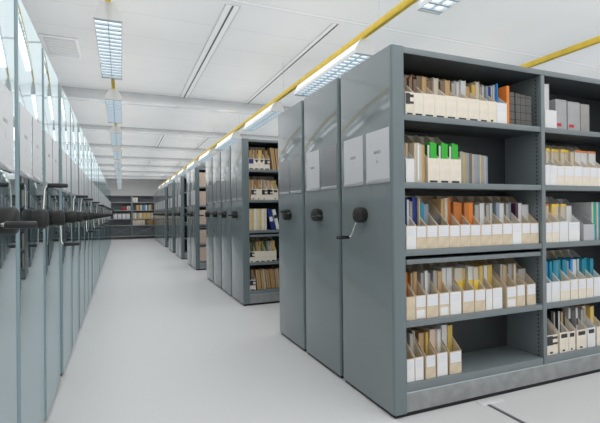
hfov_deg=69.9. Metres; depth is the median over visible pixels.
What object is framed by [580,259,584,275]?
booklet
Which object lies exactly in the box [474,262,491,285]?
booklet
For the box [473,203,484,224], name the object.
booklet
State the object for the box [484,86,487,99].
booklet
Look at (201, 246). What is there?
book
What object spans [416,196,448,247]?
file box
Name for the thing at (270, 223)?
binder
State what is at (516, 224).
file box
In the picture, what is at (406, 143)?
booklet
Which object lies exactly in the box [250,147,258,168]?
file box
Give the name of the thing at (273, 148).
folder
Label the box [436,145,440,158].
folder
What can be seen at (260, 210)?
book
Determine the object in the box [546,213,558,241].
file box
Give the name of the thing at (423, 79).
booklet
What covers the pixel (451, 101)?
file box
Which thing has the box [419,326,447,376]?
file box
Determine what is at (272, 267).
folder
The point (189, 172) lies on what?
shelving unit
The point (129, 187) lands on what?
wall
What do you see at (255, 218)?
book
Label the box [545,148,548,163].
booklet
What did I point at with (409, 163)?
file box
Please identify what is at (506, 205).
booklet
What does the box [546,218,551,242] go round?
file box
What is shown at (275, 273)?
folder
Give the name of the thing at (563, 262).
booklet
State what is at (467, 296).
file box
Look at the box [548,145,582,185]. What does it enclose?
file box
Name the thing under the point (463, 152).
journal
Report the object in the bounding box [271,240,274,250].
booklet
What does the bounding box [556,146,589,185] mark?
file box
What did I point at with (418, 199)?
booklet
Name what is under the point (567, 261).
booklet
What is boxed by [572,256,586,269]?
booklet
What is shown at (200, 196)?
book
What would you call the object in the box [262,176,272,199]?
file box
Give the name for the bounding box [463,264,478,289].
booklet
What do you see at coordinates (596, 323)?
file box
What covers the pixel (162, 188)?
shelving unit
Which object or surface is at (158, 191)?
shelving unit
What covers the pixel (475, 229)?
file box
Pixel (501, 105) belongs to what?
file box
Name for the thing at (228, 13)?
trim
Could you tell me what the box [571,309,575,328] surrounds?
booklet
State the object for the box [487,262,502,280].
booklet
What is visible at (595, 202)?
booklet
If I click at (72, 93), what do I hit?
trim
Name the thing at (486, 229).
file box
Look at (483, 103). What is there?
file box
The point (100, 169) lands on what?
shelving unit
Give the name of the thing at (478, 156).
journal
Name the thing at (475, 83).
booklet
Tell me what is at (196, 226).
shelving unit
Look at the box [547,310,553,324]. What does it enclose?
booklet
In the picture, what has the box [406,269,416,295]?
booklet
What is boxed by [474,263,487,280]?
booklet
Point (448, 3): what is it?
diffuser
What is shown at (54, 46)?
vent grille
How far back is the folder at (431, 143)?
2.67 m
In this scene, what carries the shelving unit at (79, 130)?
on the floor
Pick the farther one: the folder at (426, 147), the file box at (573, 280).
the file box at (573, 280)
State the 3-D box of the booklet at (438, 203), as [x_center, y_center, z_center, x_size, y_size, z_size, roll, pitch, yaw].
[0.894,0.069,2.853,0.025,0.310,0.160,-1,0,-23]
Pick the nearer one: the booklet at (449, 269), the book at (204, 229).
the booklet at (449, 269)
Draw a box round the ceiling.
[21,0,599,180]
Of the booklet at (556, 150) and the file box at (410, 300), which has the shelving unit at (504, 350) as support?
the file box at (410, 300)
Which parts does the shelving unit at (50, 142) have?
panel, crank rod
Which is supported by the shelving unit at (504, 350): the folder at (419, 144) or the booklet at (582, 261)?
the folder at (419, 144)
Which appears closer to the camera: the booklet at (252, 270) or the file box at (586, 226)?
the file box at (586, 226)
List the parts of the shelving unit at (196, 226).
panel, panel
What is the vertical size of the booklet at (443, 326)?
0.290 m
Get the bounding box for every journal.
[458,151,462,182]
[463,152,464,182]
[465,153,467,182]
[468,153,468,182]
[469,153,471,182]
[472,154,474,182]
[474,154,476,183]
[477,155,479,183]
[481,155,483,183]
[484,156,485,183]
[486,157,487,183]
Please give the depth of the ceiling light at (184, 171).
12.88 m
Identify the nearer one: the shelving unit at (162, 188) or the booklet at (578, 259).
the booklet at (578, 259)
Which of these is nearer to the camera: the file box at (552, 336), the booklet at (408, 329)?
the booklet at (408, 329)
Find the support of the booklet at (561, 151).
in the file box at (568, 168)
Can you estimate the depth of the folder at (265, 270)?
5.78 m
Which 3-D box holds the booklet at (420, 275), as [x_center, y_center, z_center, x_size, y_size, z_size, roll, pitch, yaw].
[0.738,0.515,2.768,0.026,0.269,0.160,-1,0,-23]
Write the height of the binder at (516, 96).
0.218 m
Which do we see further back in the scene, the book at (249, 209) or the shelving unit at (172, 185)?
the shelving unit at (172, 185)
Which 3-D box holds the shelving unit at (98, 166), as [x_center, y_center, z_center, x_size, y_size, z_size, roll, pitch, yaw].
[-5.217,0.191,8.477,2.612,2.199,0.638,-1,0,-23]
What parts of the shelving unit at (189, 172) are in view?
panel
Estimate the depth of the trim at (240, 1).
4.10 m
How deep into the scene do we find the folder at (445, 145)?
2.71 m
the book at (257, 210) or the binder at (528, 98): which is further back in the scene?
the book at (257, 210)
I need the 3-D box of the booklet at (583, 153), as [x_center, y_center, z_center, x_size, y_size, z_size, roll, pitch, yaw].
[2.149,-0.328,3.366,0.068,0.270,0.161,-1,0,-23]
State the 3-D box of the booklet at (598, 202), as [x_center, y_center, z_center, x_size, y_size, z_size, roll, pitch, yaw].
[2.259,0.072,3.391,0.018,0.285,0.200,-1,0,-23]
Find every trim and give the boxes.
[62,86,289,116]
[79,124,277,139]
[88,143,221,152]
[94,155,205,162]
[98,164,205,168]
[101,170,186,174]
[103,175,169,178]
[155,135,166,146]
[180,4,240,97]
[194,137,208,148]
[229,0,599,67]
[245,23,339,103]
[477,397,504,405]
[487,404,525,422]
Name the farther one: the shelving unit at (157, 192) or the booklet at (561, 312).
the shelving unit at (157, 192)
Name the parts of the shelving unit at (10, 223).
panel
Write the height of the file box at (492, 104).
0.334 m
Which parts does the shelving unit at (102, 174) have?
panel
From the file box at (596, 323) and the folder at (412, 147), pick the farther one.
the file box at (596, 323)
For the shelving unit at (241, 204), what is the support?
on the floor
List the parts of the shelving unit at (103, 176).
panel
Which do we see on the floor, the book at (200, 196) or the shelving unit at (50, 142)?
the shelving unit at (50, 142)
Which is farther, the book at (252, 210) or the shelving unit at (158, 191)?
the shelving unit at (158, 191)
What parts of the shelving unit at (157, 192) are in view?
panel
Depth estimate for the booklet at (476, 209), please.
2.87 m
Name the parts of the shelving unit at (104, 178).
panel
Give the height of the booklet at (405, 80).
0.250 m
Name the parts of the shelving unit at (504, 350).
panel, shelf, shelf, pull out shelf, shelf, shelf, shelf, panel, shelf, shelf, shelf, shelf, shelf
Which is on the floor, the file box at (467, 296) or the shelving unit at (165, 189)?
the shelving unit at (165, 189)
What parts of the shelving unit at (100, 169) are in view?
panel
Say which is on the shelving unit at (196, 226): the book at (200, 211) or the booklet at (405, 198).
the book at (200, 211)
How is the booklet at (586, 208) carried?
on the shelving unit at (504, 350)
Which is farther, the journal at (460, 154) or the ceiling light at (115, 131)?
the ceiling light at (115, 131)
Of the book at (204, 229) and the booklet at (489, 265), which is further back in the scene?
the book at (204, 229)
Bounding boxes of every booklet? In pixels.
[250,268,253,279]
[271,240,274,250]
[404,76,406,91]
[405,197,416,225]
[405,198,406,225]
[406,143,407,158]
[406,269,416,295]
[406,328,414,355]
[406,330,413,353]
[407,78,411,89]
[407,199,408,225]
[407,272,411,288]
[409,201,412,219]
[410,267,427,293]
[410,327,424,352]
[412,76,420,89]
[412,79,415,92]
[413,327,427,355]
[414,270,423,288]
[417,198,419,225]
[420,203,423,220]
[421,76,426,93]
[421,325,435,349]
[422,267,437,289]
[424,204,428,224]
[426,325,440,352]
[427,80,431,90]
[428,197,447,222]
[428,268,441,292]
[428,272,430,293]
[429,77,437,94]
[429,198,443,217]
[431,215,440,224]
[432,265,446,286]
[433,323,446,345]
[434,264,451,291]
[438,81,444,93]
[442,80,449,95]
[445,264,462,289]
[446,323,451,351]
[448,198,450,224]
[450,81,458,96]
[450,82,456,95]
[450,202,457,220]
[456,80,465,95]
[456,264,472,285]
[458,203,461,224]
[461,203,468,221]
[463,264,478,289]
[463,268,464,290]
[466,81,478,98]
[466,86,469,97]
[467,84,474,95]
[467,264,481,282]
[469,203,472,224]
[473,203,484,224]
[473,204,479,222]
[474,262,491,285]
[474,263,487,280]
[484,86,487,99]
[484,203,492,223]
[484,204,489,220]
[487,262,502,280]
[490,85,494,99]
[492,203,499,219]
[494,84,497,102]
[497,261,512,279]
[498,261,515,282]
[499,203,503,222]
[503,264,505,284]
[504,203,508,218]
[509,203,510,220]
[511,203,517,217]
[516,267,525,281]
[518,203,521,222]
[522,204,528,220]
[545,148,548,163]
[546,259,556,276]
[547,261,551,280]
[547,309,560,332]
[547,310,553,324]
[549,204,554,216]
[550,149,554,163]
[550,258,566,274]
[550,259,560,280]
[550,308,562,323]
[551,308,564,325]
[555,149,558,160]
[555,204,558,219]
[557,257,576,276]
[558,258,572,272]
[558,306,570,322]
[559,149,564,165]
[559,204,565,218]
[565,150,567,160]
[566,205,571,221]
[566,257,579,270]
[566,306,577,329]
[567,261,568,276]
[568,151,573,165]
[571,150,580,164]
[571,202,592,222]
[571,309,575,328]
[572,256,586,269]
[573,304,585,325]
[578,308,584,324]
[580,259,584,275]
[581,151,586,164]
[581,304,592,321]
[587,151,595,165]
[587,258,592,275]
[593,202,594,239]
[595,202,596,239]
[596,202,598,238]
[598,202,599,238]
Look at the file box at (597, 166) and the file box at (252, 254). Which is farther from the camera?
the file box at (252, 254)
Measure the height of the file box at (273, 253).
0.334 m
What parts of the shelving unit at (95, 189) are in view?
panel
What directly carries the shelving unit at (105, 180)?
on the floor
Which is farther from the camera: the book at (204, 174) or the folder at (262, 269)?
the book at (204, 174)
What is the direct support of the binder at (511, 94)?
on the shelving unit at (504, 350)
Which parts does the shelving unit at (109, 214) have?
panel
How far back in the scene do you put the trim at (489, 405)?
2.58 m
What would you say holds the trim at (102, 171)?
attached to the ceiling
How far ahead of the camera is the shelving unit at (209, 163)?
7.71 m
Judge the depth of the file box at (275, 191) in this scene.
5.83 m
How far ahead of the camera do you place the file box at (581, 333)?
3.17 m
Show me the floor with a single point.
(157, 340)
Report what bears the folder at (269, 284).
on the shelving unit at (241, 204)
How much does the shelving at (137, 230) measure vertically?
2.140 m
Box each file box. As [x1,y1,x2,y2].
[248,147,253,168]
[249,176,255,199]
[249,237,254,261]
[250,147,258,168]
[250,237,259,261]
[250,265,255,290]
[252,176,261,199]
[255,147,263,168]
[256,237,265,261]
[257,176,266,199]
[260,147,269,169]
[261,237,270,261]
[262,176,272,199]
[266,236,275,260]
[268,177,277,199]
[404,74,434,116]
[404,86,413,114]
[404,135,438,182]
[404,152,413,181]
[405,196,437,248]
[405,217,415,249]
[406,265,425,318]
[406,284,414,320]
[406,341,423,380]
[406,343,414,382]
[407,264,438,317]
[409,216,426,248]
[410,326,435,378]
[412,74,445,117]
[414,87,423,115]
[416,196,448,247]
[418,136,449,182]
[419,263,449,315]
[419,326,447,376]
[423,76,456,118]
[426,196,459,246]
[428,137,460,182]
[429,262,460,314]
[432,324,461,373]
[437,196,469,246]
[438,79,467,119]
[441,262,473,312]
[446,80,478,120]
[447,196,480,245]
[454,261,484,311]
[456,196,491,245]
[464,260,491,309]
[466,83,496,122]
[466,84,487,121]
[467,196,502,244]
[470,260,501,309]
[477,196,511,244]
[479,84,506,123]
[481,259,516,307]
[487,196,521,243]
[494,258,524,306]
[496,196,529,243]
[502,258,535,304]
[504,196,538,242]
[545,109,556,127]
[545,145,573,185]
[545,162,549,184]
[546,197,579,240]
[546,202,567,241]
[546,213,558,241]
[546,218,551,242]
[546,251,577,299]
[546,256,569,300]
[546,274,559,301]
[546,277,550,302]
[547,318,568,352]
[547,322,557,355]
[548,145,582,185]
[549,160,556,184]
[549,250,585,298]
[555,159,563,184]
[555,199,593,240]
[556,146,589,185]
[558,250,592,297]
[562,146,596,185]
[562,320,574,350]
[565,249,599,296]
[565,317,586,349]
[570,147,599,185]
[578,318,594,347]
[586,315,599,345]
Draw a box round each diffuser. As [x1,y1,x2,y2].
[95,20,120,76]
[300,54,366,92]
[425,0,452,9]
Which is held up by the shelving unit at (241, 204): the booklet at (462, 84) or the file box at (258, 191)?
the file box at (258, 191)
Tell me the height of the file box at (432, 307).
0.334 m
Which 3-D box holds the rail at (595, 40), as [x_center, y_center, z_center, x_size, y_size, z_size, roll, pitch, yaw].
[-0.026,-1.511,9.257,0.034,0.394,28.102,-1,0,-23]
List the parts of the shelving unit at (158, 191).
panel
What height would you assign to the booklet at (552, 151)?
0.270 m
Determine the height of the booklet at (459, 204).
0.280 m
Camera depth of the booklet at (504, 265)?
2.96 m
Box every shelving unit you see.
[0,0,37,422]
[14,0,67,422]
[42,48,78,418]
[58,85,87,375]
[70,106,92,346]
[77,122,96,327]
[83,134,99,312]
[87,143,101,301]
[91,151,103,292]
[94,157,104,284]
[96,161,106,279]
[98,166,107,273]
[100,169,108,268]
[102,174,109,265]
[103,176,109,260]
[104,178,110,257]
[105,180,111,246]
[106,182,111,254]
[107,184,109,219]
[107,214,112,252]
[108,187,110,249]
[109,189,113,240]
[110,202,114,243]
[151,193,155,239]
[154,192,157,240]
[155,192,156,239]
[156,190,160,242]
[157,189,161,243]
[157,191,159,242]
[161,188,163,245]
[162,187,168,246]
[167,184,170,250]
[169,182,175,252]
[173,179,178,256]
[177,177,186,258]
[183,171,191,266]
[187,168,206,269]
[199,157,213,282]
[209,152,221,288]
[218,146,232,296]
[228,138,279,305]
[278,100,305,350]
[304,78,343,378]
[336,44,599,418]
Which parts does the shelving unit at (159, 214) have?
panel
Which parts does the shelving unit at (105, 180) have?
panel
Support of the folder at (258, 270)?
on the shelving unit at (241, 204)
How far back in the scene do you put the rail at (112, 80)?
4.39 m
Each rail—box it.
[105,0,116,125]
[158,0,417,186]
[519,35,599,67]
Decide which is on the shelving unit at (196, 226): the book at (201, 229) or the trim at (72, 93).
the book at (201, 229)
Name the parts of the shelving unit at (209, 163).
panel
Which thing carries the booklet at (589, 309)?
in the file box at (596, 323)
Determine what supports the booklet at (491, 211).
in the file box at (497, 236)
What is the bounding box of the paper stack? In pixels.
[544,84,548,109]
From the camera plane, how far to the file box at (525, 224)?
2.97 m
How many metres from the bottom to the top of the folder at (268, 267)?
0.267 m
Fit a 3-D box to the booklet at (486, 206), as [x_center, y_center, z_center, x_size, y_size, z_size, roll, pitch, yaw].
[1.236,0.085,2.967,0.035,0.270,0.160,-1,0,-23]
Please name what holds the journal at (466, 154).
on the shelving unit at (504, 350)
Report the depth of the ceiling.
4.39 m
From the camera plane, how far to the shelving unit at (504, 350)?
2.87 m
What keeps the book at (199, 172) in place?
on the shelving unit at (196, 226)
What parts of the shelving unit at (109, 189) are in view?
panel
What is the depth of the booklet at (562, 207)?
3.19 m
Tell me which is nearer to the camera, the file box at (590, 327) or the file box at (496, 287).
the file box at (496, 287)
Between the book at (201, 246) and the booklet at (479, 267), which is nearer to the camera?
the booklet at (479, 267)
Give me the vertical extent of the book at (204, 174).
0.305 m
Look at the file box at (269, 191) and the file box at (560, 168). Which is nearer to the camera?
the file box at (560, 168)
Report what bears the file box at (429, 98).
on the shelving unit at (504, 350)
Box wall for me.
[106,180,174,238]
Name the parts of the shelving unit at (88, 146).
panel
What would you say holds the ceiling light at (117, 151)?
hanging from the rail at (112, 80)
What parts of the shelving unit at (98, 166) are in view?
panel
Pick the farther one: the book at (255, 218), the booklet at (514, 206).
the book at (255, 218)
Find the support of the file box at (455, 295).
on the shelving unit at (504, 350)
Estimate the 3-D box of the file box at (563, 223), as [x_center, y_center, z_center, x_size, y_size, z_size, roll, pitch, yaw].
[1.858,0.051,3.218,0.088,0.334,0.251,-1,0,-23]
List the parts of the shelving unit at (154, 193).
panel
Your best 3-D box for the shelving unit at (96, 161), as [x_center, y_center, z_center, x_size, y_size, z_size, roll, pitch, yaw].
[-4.891,0.185,7.692,2.612,2.199,0.638,-1,0,-23]
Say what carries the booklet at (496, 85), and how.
in the file box at (501, 105)
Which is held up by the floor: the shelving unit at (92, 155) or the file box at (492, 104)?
the shelving unit at (92, 155)
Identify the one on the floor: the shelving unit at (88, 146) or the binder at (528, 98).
the shelving unit at (88, 146)
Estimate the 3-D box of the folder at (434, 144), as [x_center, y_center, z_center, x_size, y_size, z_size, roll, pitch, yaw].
[0.805,-0.303,2.764,0.024,0.244,0.190,-1,0,-23]
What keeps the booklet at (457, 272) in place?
in the file box at (467, 296)
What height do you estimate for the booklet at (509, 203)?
0.280 m
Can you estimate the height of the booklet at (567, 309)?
0.290 m
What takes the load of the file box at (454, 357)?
on the shelving unit at (504, 350)
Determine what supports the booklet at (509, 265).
in the file box at (520, 286)
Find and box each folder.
[252,268,259,289]
[255,268,261,288]
[257,268,263,288]
[259,267,265,288]
[263,268,268,288]
[265,267,273,288]
[265,268,270,288]
[266,148,273,169]
[268,267,275,287]
[270,267,277,287]
[272,148,275,169]
[272,267,279,287]
[274,149,277,169]
[408,142,416,181]
[417,143,419,181]
[419,144,421,181]
[422,142,432,157]
[422,145,424,181]
[424,144,429,157]
[433,143,436,157]
[436,143,444,158]
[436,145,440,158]
[444,144,447,158]
[448,143,454,158]
[448,146,451,158]
[455,145,457,158]
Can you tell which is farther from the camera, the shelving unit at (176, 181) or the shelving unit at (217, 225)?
the shelving unit at (176, 181)
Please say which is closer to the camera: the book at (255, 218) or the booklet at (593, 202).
the booklet at (593, 202)
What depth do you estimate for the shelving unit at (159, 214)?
17.09 m
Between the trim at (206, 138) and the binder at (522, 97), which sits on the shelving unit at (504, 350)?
the binder at (522, 97)
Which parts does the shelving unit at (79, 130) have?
panel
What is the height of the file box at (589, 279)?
0.334 m
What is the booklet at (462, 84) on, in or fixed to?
in the file box at (473, 102)
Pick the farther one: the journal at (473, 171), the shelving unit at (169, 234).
the shelving unit at (169, 234)
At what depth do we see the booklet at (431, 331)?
2.74 m
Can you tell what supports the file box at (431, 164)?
on the shelving unit at (504, 350)
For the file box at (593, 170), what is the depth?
3.24 m
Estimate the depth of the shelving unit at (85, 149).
5.44 m
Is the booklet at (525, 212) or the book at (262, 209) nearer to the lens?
the booklet at (525, 212)
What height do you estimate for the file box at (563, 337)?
0.334 m
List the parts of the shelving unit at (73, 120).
panel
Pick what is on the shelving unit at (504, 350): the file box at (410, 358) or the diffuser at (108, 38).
the file box at (410, 358)
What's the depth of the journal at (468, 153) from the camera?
2.80 m
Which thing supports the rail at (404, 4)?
hanging from the ceiling
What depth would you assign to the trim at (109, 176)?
19.49 m
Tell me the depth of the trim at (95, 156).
13.16 m
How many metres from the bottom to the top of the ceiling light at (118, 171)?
0.111 m
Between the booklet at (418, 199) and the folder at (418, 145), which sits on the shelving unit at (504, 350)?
the folder at (418, 145)
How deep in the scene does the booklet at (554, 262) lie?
3.15 m
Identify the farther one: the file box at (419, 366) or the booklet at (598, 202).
the booklet at (598, 202)
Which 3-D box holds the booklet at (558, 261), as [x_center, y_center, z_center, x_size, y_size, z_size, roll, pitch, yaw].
[1.884,0.500,3.251,0.036,0.280,0.160,-1,0,-23]
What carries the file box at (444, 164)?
on the shelving unit at (504, 350)
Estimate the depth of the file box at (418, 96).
2.62 m
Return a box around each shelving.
[111,195,131,238]
[132,195,154,238]
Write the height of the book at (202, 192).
0.305 m
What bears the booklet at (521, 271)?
in the file box at (530, 285)
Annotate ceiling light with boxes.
[93,1,122,79]
[105,89,121,123]
[110,126,121,145]
[112,146,121,158]
[114,159,121,167]
[115,168,121,174]
[171,174,179,179]
[177,168,188,175]
[186,160,199,169]
[198,149,215,161]
[215,132,240,149]
[243,102,283,130]
[294,39,374,96]
[417,0,461,14]
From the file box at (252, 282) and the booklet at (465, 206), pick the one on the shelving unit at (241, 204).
the file box at (252, 282)
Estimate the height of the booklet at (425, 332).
0.260 m
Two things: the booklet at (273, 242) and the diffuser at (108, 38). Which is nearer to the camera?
the diffuser at (108, 38)
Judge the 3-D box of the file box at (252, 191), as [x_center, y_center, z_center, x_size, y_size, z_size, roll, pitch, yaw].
[-0.664,-0.323,5.817,0.074,0.334,0.251,-1,0,-23]
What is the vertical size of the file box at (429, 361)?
0.334 m
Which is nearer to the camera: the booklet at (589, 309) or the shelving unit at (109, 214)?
the booklet at (589, 309)
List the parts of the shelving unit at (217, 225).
panel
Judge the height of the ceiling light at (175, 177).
0.111 m
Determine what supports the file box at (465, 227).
on the shelving unit at (504, 350)
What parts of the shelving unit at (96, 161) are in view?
panel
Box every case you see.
[549,99,566,128]
[566,101,579,129]
[580,104,588,130]
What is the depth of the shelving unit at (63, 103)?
3.43 m
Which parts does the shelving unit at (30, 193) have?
panel, crank rod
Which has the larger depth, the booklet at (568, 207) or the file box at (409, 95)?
the booklet at (568, 207)
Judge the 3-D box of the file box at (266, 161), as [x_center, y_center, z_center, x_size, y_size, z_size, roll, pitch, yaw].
[-0.490,-0.729,5.892,0.076,0.334,0.251,-1,0,-23]
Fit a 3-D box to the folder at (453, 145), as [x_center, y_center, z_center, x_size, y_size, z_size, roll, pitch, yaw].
[0.940,-0.307,2.821,0.024,0.250,0.190,-1,0,-23]
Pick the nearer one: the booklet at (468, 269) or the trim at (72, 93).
the booklet at (468, 269)
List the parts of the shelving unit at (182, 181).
panel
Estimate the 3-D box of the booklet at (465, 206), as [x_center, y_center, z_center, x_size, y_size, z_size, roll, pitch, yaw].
[1.067,0.082,2.902,0.037,0.280,0.160,-1,0,-23]
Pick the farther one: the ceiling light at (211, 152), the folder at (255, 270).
the ceiling light at (211, 152)
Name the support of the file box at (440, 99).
on the shelving unit at (504, 350)
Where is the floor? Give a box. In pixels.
[45,238,599,422]
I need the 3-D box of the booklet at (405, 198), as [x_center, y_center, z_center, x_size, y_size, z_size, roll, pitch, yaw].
[0.626,0.071,2.717,0.006,0.310,0.160,-1,0,-23]
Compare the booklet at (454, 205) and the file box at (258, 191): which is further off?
the file box at (258, 191)
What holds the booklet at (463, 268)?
in the file box at (467, 296)
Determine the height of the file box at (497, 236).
0.334 m
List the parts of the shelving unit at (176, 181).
panel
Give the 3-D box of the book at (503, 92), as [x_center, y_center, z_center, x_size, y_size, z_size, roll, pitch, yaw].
[1.365,-0.719,3.007,0.024,0.262,0.220,-1,0,-23]
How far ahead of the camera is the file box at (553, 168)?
3.07 m
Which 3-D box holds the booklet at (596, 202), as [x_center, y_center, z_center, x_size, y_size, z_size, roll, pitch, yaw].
[2.241,0.072,3.384,0.018,0.285,0.200,-1,0,-23]
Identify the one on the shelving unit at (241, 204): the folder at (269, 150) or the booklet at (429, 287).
the folder at (269, 150)
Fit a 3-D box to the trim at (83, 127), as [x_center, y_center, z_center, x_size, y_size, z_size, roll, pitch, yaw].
[-2.192,-1.645,9.149,11.400,0.085,0.160,-1,0,-23]
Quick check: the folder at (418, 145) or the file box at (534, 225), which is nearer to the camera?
the folder at (418, 145)
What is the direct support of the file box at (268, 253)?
on the shelving unit at (241, 204)
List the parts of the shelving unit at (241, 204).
panel, shelf, panel, shelf, shelf, pull out shelf, shelf, shelf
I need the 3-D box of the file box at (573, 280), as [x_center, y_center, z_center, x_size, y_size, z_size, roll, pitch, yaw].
[1.957,0.475,3.257,0.078,0.334,0.251,-1,0,-23]
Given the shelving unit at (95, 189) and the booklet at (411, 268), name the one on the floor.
the shelving unit at (95, 189)
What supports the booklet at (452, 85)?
in the file box at (462, 101)
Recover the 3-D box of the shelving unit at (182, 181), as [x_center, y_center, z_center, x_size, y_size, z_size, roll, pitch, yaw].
[-1.680,0.165,12.403,3.797,2.199,0.638,-1,0,-23]
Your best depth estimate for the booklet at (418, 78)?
2.71 m
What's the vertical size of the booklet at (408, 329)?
0.280 m
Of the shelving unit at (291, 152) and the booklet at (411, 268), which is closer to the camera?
the booklet at (411, 268)
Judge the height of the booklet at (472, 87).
0.260 m
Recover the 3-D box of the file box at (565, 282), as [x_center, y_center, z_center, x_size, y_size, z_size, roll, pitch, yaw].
[1.869,0.476,3.220,0.098,0.334,0.251,-1,0,-23]
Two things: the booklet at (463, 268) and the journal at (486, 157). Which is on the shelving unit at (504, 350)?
the journal at (486, 157)
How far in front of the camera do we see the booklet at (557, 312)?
3.17 m
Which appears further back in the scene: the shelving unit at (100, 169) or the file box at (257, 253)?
the shelving unit at (100, 169)
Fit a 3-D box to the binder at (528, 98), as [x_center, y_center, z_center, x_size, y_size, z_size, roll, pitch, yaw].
[1.550,-0.694,3.075,0.052,0.210,0.200,-1,0,-23]
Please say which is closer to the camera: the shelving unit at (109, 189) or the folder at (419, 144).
the folder at (419, 144)
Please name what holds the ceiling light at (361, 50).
hanging from the rail at (404, 4)
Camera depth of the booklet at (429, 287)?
2.72 m
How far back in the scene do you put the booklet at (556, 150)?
3.19 m
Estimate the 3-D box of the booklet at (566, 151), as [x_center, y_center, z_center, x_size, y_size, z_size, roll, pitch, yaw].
[1.971,-0.326,3.300,0.041,0.270,0.161,-1,0,-23]
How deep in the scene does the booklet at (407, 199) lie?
2.66 m
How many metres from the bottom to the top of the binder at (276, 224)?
0.278 m
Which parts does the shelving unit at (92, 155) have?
panel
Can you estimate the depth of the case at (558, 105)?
3.13 m
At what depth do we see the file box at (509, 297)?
2.91 m
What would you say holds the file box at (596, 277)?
on the shelving unit at (504, 350)
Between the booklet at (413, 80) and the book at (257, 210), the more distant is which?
the book at (257, 210)
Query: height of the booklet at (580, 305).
0.290 m
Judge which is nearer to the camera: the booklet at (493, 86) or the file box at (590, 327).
the booklet at (493, 86)
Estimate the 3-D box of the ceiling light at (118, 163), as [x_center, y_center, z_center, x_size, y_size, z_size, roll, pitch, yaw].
[-4.535,-1.194,10.712,0.168,0.111,1.270,-1,0,-23]
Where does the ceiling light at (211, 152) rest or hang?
hanging from the rail at (404, 4)
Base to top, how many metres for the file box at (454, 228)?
0.334 m
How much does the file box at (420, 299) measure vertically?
0.334 m
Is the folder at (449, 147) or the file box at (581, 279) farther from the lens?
the file box at (581, 279)
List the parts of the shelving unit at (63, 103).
panel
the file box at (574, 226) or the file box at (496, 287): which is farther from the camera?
the file box at (574, 226)
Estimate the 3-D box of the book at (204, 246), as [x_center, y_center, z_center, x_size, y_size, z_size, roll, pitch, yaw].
[-2.090,0.916,9.402,0.044,0.305,0.200,-1,0,-23]
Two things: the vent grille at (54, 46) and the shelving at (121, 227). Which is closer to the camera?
the vent grille at (54, 46)
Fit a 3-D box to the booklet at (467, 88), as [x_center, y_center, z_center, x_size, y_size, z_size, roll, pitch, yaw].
[1.085,-0.713,2.937,0.041,0.250,0.160,-1,0,-23]
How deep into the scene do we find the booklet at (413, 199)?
2.68 m
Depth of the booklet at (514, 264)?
3.01 m
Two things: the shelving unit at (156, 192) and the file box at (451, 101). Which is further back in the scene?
the shelving unit at (156, 192)
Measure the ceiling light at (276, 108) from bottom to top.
0.111 m
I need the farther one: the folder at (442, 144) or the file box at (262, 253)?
the file box at (262, 253)
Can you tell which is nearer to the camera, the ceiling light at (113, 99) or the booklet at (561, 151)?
the booklet at (561, 151)
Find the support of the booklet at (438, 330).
in the file box at (441, 358)
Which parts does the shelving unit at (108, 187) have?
panel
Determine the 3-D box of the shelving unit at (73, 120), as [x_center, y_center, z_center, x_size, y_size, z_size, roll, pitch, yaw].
[-3.245,0.160,3.731,2.612,2.199,0.638,-1,0,-23]
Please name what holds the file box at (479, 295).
on the shelving unit at (504, 350)
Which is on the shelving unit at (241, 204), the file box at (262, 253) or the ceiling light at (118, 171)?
the file box at (262, 253)
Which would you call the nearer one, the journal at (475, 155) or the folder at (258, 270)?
the journal at (475, 155)
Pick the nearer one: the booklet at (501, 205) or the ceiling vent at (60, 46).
the booklet at (501, 205)
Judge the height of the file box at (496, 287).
0.334 m
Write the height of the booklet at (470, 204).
0.280 m
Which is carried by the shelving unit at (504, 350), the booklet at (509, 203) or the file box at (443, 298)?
the file box at (443, 298)
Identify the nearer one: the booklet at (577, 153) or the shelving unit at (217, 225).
the booklet at (577, 153)
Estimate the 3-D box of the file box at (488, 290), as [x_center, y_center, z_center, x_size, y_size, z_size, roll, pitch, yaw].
[1.195,0.482,2.940,0.056,0.334,0.252,-1,0,-23]
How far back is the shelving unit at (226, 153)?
6.46 m
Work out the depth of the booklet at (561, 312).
3.19 m
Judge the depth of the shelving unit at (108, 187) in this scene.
14.77 m
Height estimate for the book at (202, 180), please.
0.305 m
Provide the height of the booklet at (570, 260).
0.280 m
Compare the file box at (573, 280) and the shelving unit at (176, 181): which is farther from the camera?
the shelving unit at (176, 181)
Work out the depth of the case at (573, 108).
3.18 m
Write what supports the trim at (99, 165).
attached to the ceiling
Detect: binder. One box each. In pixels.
[267,209,274,229]
[271,209,278,229]
[509,92,514,123]
[514,93,520,124]
[520,95,525,124]
[526,96,531,125]
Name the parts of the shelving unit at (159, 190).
panel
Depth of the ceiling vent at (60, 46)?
4.37 m
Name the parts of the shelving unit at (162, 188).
panel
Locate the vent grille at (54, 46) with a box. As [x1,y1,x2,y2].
[46,39,76,56]
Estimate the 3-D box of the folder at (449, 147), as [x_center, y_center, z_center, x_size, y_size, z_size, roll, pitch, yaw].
[0.918,-0.300,2.811,0.022,0.236,0.190,-1,0,-23]
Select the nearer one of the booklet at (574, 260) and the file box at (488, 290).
the file box at (488, 290)
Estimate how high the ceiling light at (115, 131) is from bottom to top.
0.111 m
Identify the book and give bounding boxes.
[199,172,200,186]
[199,191,201,204]
[199,210,201,223]
[201,172,203,186]
[201,191,203,204]
[201,229,203,243]
[201,246,203,260]
[203,173,205,186]
[204,229,205,243]
[204,246,205,260]
[249,209,250,229]
[251,209,253,229]
[254,209,256,229]
[256,209,258,229]
[259,209,261,229]
[262,209,263,229]
[264,209,266,229]
[498,86,509,123]
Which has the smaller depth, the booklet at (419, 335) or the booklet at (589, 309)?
the booklet at (419, 335)
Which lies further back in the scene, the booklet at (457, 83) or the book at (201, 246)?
the book at (201, 246)
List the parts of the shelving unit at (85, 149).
panel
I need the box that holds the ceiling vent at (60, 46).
[38,33,82,58]
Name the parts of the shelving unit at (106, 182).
panel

